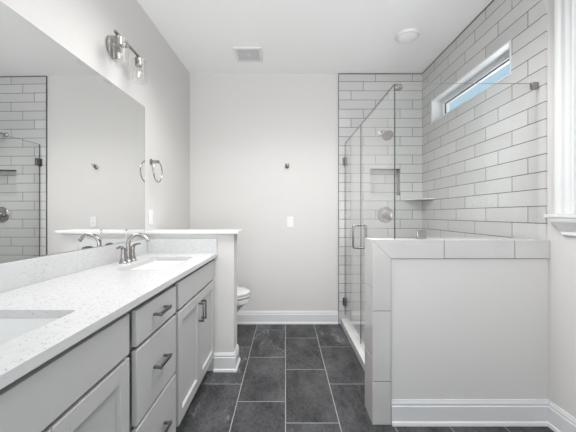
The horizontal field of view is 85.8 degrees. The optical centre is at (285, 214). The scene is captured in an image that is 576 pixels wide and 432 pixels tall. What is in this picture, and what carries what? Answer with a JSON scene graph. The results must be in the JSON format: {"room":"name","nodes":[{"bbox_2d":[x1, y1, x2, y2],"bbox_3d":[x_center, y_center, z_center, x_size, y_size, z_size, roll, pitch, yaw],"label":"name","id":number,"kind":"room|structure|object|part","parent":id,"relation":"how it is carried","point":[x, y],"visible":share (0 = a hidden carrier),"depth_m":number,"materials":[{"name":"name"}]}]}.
{"room":"bathroom","nodes":[
{"label":"bathroom","id":0,"kind":"room"},
{"bbox_2d":[0,0,189,262],"bbox_3d":[-1.163,-0.172,1.032,0.245,2.724,5.004,0,0,0],"label":"wall","id":1,"kind":"structure","parent":0,"point":[82,27],"depth_m":2.37,"materials":[{"name":"grey paint"}]},
{"bbox_2d":[0,1,144,262],"bbox_3d":[-1.077,-0.312,1.212,0.006,0.987,2.225,0,0,1],"label":"wall mirror","id":2,"kind":"object","parent":1,"relation":"attached to","point":[72,142],"visible":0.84,"depth_m":1.47,"materials":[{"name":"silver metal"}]},
{"bbox_2d":[0,239,147,292],"bbox_3d":[-1.069,0.238,1.335,0.019,0.108,2.050,0,0,1],"label":"backsplash","id":3,"kind":"structure","parent":1,"relation":"attached to","point":[24,272],"depth_m":1.43,"materials":[{"name":"white stone"}]},
{"bbox_2d":[106,30,145,79],"bbox_3d":[-0.992,-0.985,1.926,0.150,0.216,0.348,0,0,0],"label":"vanity light","id":4,"kind":"object","parent":1,"relation":"attached to","point":[113,43],"visible":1,"depth_m":1.88,"materials":[{"name":"silver metal"}]},
{"bbox_2d":[114,35,123,47],"bbox_3d":[-0.969,-1.008,1.804,0.048,0.056,0.048,0,0,0],"label":"socket","id":5,"kind":"object","parent":4,"relation":"attached to","point":[118,39],"depth_m":1.79,"materials":[{"name":"silver metal"}]},
{"bbox_3d":[-1.008,-1.042,1.926,0.092,0.016,0.330,0,0,0],"label":"arm","id":6,"kind":"part","parent":4,"relation":"part of","materials":[{"name":"silver metal"}]},
{"bbox_2d":[135,56,142,67],"bbox_3d":[-0.969,-1.008,2.048,0.048,0.056,0.048,0,0,0],"label":"socket","id":7,"kind":"object","parent":4,"relation":"attached to","point":[138,60],"depth_m":2.03,"materials":[{"name":"silver metal"}]},
{"bbox_2d":[149,210,152,224],"bbox_3d":[-1.055,0.020,2.432,0.009,0.116,0.072,0,0,0],"label":"light switch","id":8,"kind":"object","parent":1,"relation":"attached to","point":[150,211],"visible":1,"depth_m":2.42,"materials":[{"name":"white plastic"}]},
{"bbox_2d":[150,159,162,182],"bbox_3d":[-1.026,-0.345,2.438,0.064,0.188,0.172,0,0,0],"label":"towel ring","id":9,"kind":"object","parent":1,"relation":"attached to","point":[151,160],"visible":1,"depth_m":2.43,"materials":[{"name":"silver metal"}]},
{"bbox_2d":[146,234,236,370],"bbox_3d":[-0.729,0.667,2.438,0.673,1.045,0.155,0,0,0],"label":"wall partition","id":10,"kind":"structure","parent":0,"point":[225,263],"depth_m":2.36,"materials":[{"name":"grey paint"}]},
{"bbox_2d":[145,230,241,234],"bbox_3d":[-0.711,0.140,2.438,0.709,0.033,0.215,0,0,0],"label":"trim","id":11,"kind":"structure","parent":10,"relation":"on","point":[148,232],"depth_m":2.33,"materials":[{"name":"white paint"}]},
{"bbox_2d":[213,344,240,371],"bbox_3d":[-0.686,1.121,2.438,0.637,0.138,0.203,0,0,0],"label":"baseboard","id":12,"kind":"structure","parent":10,"relation":"attached to","point":[222,362],"depth_m":2.35,"materials":[{"name":"white paint"}]},
{"bbox_2d":[190,74,421,323],"bbox_3d":[0.221,-0.172,3.453,2.551,2.724,0.162,0,0,0],"label":"wall","id":13,"kind":"structure","parent":0,"point":[245,129],"depth_m":3.38,"materials":[{"name":"grey paint"}]},
{"bbox_2d":[237,311,337,323],"bbox_3d":[-0.234,1.121,3.372,1.617,0.138,0.024,0,0,0],"label":"baseboard","id":14,"kind":"structure","parent":13,"relation":"attached to","point":[243,317],"depth_m":3.37,"materials":[{"name":"white paint"}]},
{"bbox_2d":[287,217,292,226],"bbox_3d":[0.051,0.082,3.376,0.070,0.114,0.016,0,0,0],"label":"light switch","id":15,"kind":"object","parent":13,"relation":"attached to","point":[289,219],"visible":1,"depth_m":3.38,"materials":[{"name":"white plastic"}]},
{"bbox_2d":[343,125,366,306],"bbox_3d":[0.646,0.162,3.016,0.127,1.871,0.711,0,0,0],"label":"shower door","id":16,"kind":"structure","parent":13,"relation":"attached to","point":[344,158],"depth_m":2.70,"materials":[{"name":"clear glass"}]},
{"bbox_3d":[0.646,0.193,2.705,0.127,0.222,0.026,0,0,0],"label":"handle","id":17,"kind":"part","parent":16,"relation":"part of","materials":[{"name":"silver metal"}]},
{"bbox_2d":[377,207,393,222],"bbox_3d":[1.086,0.004,3.337,0.176,0.176,0.069,0,0,0],"label":"shower valve","id":18,"kind":"object","parent":13,"relation":"attached to","point":[385,214],"visible":0.99,"depth_m":3.36,"materials":[{"name":"silver metal"}]},
{"bbox_3d":[1.112,0.021,3.330,0.121,0.102,0.056,0,0,0],"label":"lever","id":19,"kind":"part","parent":18,"relation":"part of","materials":[{"name":"silver metal"}]},
{"bbox_2d":[378,130,393,140],"bbox_3d":[1.056,-0.842,3.261,0.114,0.142,0.221,0,0,0],"label":"showerhead","id":20,"kind":"object","parent":13,"relation":"attached to","point":[387,135],"visible":1,"depth_m":3.19,"materials":[{"name":"silver metal"}]},
{"bbox_2d":[137,0,491,73],"bbox_3d":[0.180,-1.584,1.032,2.931,0.100,5.004,0,0,0],"label":"ceiling","id":21,"kind":"structure","parent":0,"point":[293,36],"depth_m":2.58,"materials":[{"name":"white paint"}]},
{"bbox_2d":[233,47,262,61],"bbox_3d":[-0.352,-1.525,2.965,0.256,0.018,0.256,0,0,0],"label":"exhaust fan","id":22,"kind":"object","parent":21,"relation":"attached to","point":[243,54],"visible":1,"depth_m":2.95,"materials":[{"name":"white plastic"}]},
{"bbox_2d":[237,50,259,59],"bbox_3d":[-0.352,-1.528,2.965,0.204,0.010,0.204,0,0,0],"label":"grille","id":23,"kind":"object","parent":22,"relation":"attached to","point":[241,54],"depth_m":2.95,"materials":[{"name":"grey"}]},
{"bbox_2d":[395,28,419,42],"bbox_3d":[1.044,-1.522,2.650,0.198,0.024,0.198,0,0,0],"label":"recessed light","id":24,"kind":"object","parent":21,"relation":"in","point":[408,35],"visible":1,"depth_m":2.62,"materials":[{"name":"white plastic"}]},
{"bbox_2d":[352,321,364,341],"bbox_3d":[1.095,1.175,2.649,0.783,0.030,1.446,0,0,0],"label":"shower floor","id":25,"kind":"structure","parent":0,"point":[356,323],"depth_m":3.18,"materials":[{"name":"tile"}]},
{"bbox_2d":[176,324,553,431],"bbox_3d":[0.180,1.240,1.032,2.931,0.100,5.004,0,0,0],"label":"floor","id":26,"kind":"structure","parent":0,"point":[288,377],"depth_m":2.13,"materials":[{"name":"tile"}]},
{"bbox_2d":[0,314,128,431],"bbox_3d":[-0.765,0.754,0.700,0.535,0.872,0.760,0,0,0],"label":"base cabinet","id":27,"kind":"object","parent":26,"relation":"on","point":[84,387],"visible":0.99,"depth_m":0.80,"materials":[{"name":"grey paint"}]},
{"bbox_3d":[-0.540,0.771,0.882,0.019,0.567,0.348,0,0,0],"label":"door","id":28,"kind":"part","parent":27,"relation":"part of","materials":[{"name":"grey paint"}]},
{"bbox_2d":[124,286,175,431],"bbox_3d":[-0.765,0.754,1.301,0.535,0.872,0.441,0,0,0],"label":"base cabinet","id":29,"kind":"object","parent":26,"relation":"on","point":[152,323],"visible":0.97,"depth_m":1.24,"materials":[{"name":"grey paint"}]},
{"bbox_3d":[-0.540,0.913,1.305,0.019,0.283,0.398,0,0,0],"label":"drawer","id":30,"kind":"part","parent":29,"relation":"part of","materials":[{"name":"grey paint"}]},
{"bbox_3d":[-0.540,0.623,1.305,0.019,0.270,0.398,0,0,0],"label":"drawer","id":31,"kind":"part","parent":29,"relation":"part of","materials":[{"name":"grey paint"}]},
{"bbox_3d":[-0.540,0.409,1.305,0.019,0.130,0.398,0,0,0],"label":"drawer","id":32,"kind":"part","parent":29,"relation":"part of","materials":[{"name":"grey paint"}]},
{"bbox_3d":[-0.514,0.615,1.302,0.033,0.015,0.118,0,0,0],"label":"handle","id":33,"kind":"part","parent":29,"relation":"part of","materials":[{"name":"silver metal"}]},
{"bbox_3d":[-0.514,0.402,1.302,0.033,0.015,0.118,0,0,0],"label":"handle","id":34,"kind":"part","parent":29,"relation":"part of","materials":[{"name":"silver metal"}]},
{"bbox_3d":[-0.514,0.910,1.302,0.033,0.015,0.118,0,0,0],"label":"handle","id":35,"kind":"part","parent":29,"relation":"part of","materials":[{"name":"silver metal"}]},
{"bbox_2d":[170,260,213,426],"bbox_3d":[-0.765,0.754,1.939,0.535,0.872,0.834,0,0,0],"label":"base cabinet","id":36,"kind":"object","parent":26,"relation":"on","point":[194,313],"visible":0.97,"depth_m":1.81,"materials":[{"name":"grey paint"}]},
{"bbox_2d":[0,239,217,389],"bbox_3d":[-0.807,0.251,1.335,0.581,0.133,2.050,0,0,0],"label":"countertop","id":37,"kind":"structure","parent":36,"relation":"on","point":[88,289],"depth_m":1.20,"materials":[{"name":"white stone"}]},
{"bbox_2d":[0,318,58,344],"bbox_3d":[-0.768,0.395,0.705,0.308,0.155,0.530,0,0,0],"label":"sink basin","id":38,"kind":"object","parent":37,"relation":"in","point":[10,328],"visible":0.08,"depth_m":0.94,"materials":[{"name":"white ceramic"}]},
{"bbox_2d":[116,229,149,263],"bbox_3d":[-0.918,0.191,1.915,0.160,0.202,0.283,0,0,0],"label":"faucet","id":39,"kind":"object","parent":37,"relation":"on","point":[128,253],"visible":1,"depth_m":1.91,"materials":[{"name":"silver metal"}]},
{"bbox_3d":[-0.972,0.238,1.828,0.048,0.108,0.110,0,0,0],"label":"lever handle","id":40,"kind":"part","parent":39,"relation":"part of","materials":[{"name":"silver metal"}]},
{"bbox_3d":[-0.972,0.238,2.002,0.048,0.108,0.110,0,0,0],"label":"lever handle","id":41,"kind":"part","parent":39,"relation":"part of","materials":[{"name":"silver metal"}]},
{"bbox_3d":[-0.919,0.202,1.915,0.158,0.179,0.052,0,0,0],"label":"spout","id":42,"kind":"part","parent":39,"relation":"part of","materials":[{"name":"silver metal"}]},
{"bbox_2d":[129,261,182,269],"bbox_3d":[-0.768,0.395,1.885,0.308,0.155,0.530,0,0,0],"label":"sink basin","id":43,"kind":"object","parent":37,"relation":"in","point":[154,265],"visible":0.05,"depth_m":2.12,"materials":[{"name":"white ceramic"}]},
{"bbox_3d":[-0.540,0.771,1.733,0.019,0.567,0.386,0,0,0],"label":"door","id":44,"kind":"part","parent":36,"relation":"part of","materials":[{"name":"grey paint"}]},
{"bbox_3d":[-0.514,0.598,1.898,0.033,0.118,0.012,0,0,0],"label":"handle","id":45,"kind":"part","parent":36,"relation":"part of","materials":[{"name":"silver metal"}]},
{"bbox_3d":[-0.514,0.598,1.958,0.033,0.118,0.012,0,0,0],"label":"handle","id":46,"kind":"part","parent":36,"relation":"part of","materials":[{"name":"silver metal"}]},
{"bbox_3d":[-0.540,0.771,2.123,0.019,0.567,0.386,0,0,0],"label":"door","id":47,"kind":"part","parent":36,"relation":"part of","materials":[{"name":"grey paint"}]},
{"bbox_2d":[237,287,249,311],"bbox_3d":[-0.683,0.805,2.945,0.695,0.770,0.458,0,0,0],"label":"toilet","id":48,"kind":"object","parent":26,"relation":"on","point":[243,294],"visible":0.19,"depth_m":2.86,"materials":[{"name":"white ceramic"}]},
{"bbox_3d":[-0.564,0.766,2.945,0.455,0.024,0.374,0,0,0],"label":"seat","id":49,"kind":"part","parent":48,"relation":"part of","materials":[{"name":"white ceramic"}]},
{"bbox_3d":[-0.564,0.735,2.945,0.454,0.036,0.374,0,0,0],"label":"lid","id":50,"kind":"part","parent":48,"relation":"part of","materials":[{"name":"white ceramic"}]},
{"bbox_3d":[-0.595,0.986,2.945,0.512,0.409,0.370,0,0,0],"label":"bowl","id":51,"kind":"part","parent":48,"relation":"part of","materials":[{"name":"white ceramic"}]},
{"bbox_2d":[340,318,364,371],"bbox_3d":[0.649,1.159,2.648,0.105,0.062,1.445,0,0,0],"label":"shower curb","id":52,"kind":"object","parent":26,"relation":"on","point":[350,330],"depth_m":2.82,"materials":[{"name":"stone"}]},
{"bbox_2d":[360,84,402,343],"bbox_3d":[0.664,0.166,2.246,0.059,1.888,0.824,0,0,0],"label":"glass panel","id":53,"kind":"object","parent":52,"relation":"on","point":[396,87],"visible":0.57,"depth_m":2.23,"materials":[{"name":"clear glass"}]},
{"bbox_2d":[365,238,549,424],"bbox_3d":[0.994,0.667,1.839,1.004,1.046,0.173,0,0,0],"label":"wall","id":54,"kind":"structure","parent":0,"point":[446,318],"depth_m":1.76,"materials":[{"name":"grey paint"}]},
{"bbox_2d":[394,82,538,238],"bbox_3d":[1.063,-0.317,1.828,0.844,0.922,0.022,0,0,0],"label":"glass panel","id":55,"kind":"object","parent":54,"relation":"on","point":[420,234],"visible":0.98,"depth_m":1.83,"materials":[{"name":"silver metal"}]},
{"bbox_2d":[391,399,549,426],"bbox_3d":[1.048,1.121,1.752,0.897,0.138,0.024,0,0,0],"label":"baseboard","id":56,"kind":"structure","parent":54,"relation":"attached to","point":[404,412],"depth_m":1.75,"materials":[{"name":"white paint"}]},
{"bbox_2d":[422,0,575,417],"bbox_3d":[1.566,-0.172,1.032,0.160,2.724,5.004,0,0,0],"label":"wall","id":57,"kind":"structure","parent":0,"point":[484,162],"depth_m":2.07,"materials":[{"name":"tile"}]},
{"bbox_2d":[338,0,493,323],"bbox_3d":[1.030,-0.172,2.578,0.911,2.724,1.612,0,0,0],"label":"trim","id":58,"kind":"structure","parent":57,"relation":"attached to","point":[492,0],"depth_m":3.37,"materials":[{"name":"metal"}]},
{"bbox_2d":[403,198,433,199],"bbox_3d":[1.383,-0.160,3.234,0.205,0.012,0.275,0,0,0],"label":"corner shelf","id":59,"kind":"object","parent":57,"relation":"attached to","point":[418,198],"visible":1,"depth_m":3.19,"materials":[{"name":"stone"}]},
{"bbox_2d":[431,39,510,123],"bbox_3d":[1.564,-1.038,2.598,0.164,0.233,1.115,0,0,0],"label":"window","id":60,"kind":"structure","parent":57,"relation":"in","point":[501,57],"depth_m":2.57,"materials":[{"name":"white paint"}]},
{"bbox_3d":[1.611,-1.038,2.598,0.060,0.209,1.091,0,0,0],"label":"frame","id":61,"kind":"part","parent":60,"relation":"part of","materials":[{"name":"white paint"}]},
{"bbox_2d":[544,0,575,235],"bbox_3d":[1.545,-0.574,1.232,0.202,1.372,1.014,0,0,0],"label":"window","id":62,"kind":"structure","parent":57,"relation":"in","point":[564,10],"depth_m":1.64,"materials":[{"name":"white paint"}]},
{"bbox_3d":[1.485,-0.630,1.651,0.022,1.259,0.105,0,0,0],"label":"casing","id":63,"kind":"part","parent":62,"relation":"part of","materials":[{"name":"white paint"}]},
{"bbox_2d":[548,401,575,431],"bbox_3d":[1.484,1.121,0.200,0.024,0.138,3.100,0,0,0],"label":"baseboard","id":64,"kind":"structure","parent":57,"relation":"attached to","point":[559,420],"depth_m":1.68,"materials":[{"name":"white paint"}]}
]}

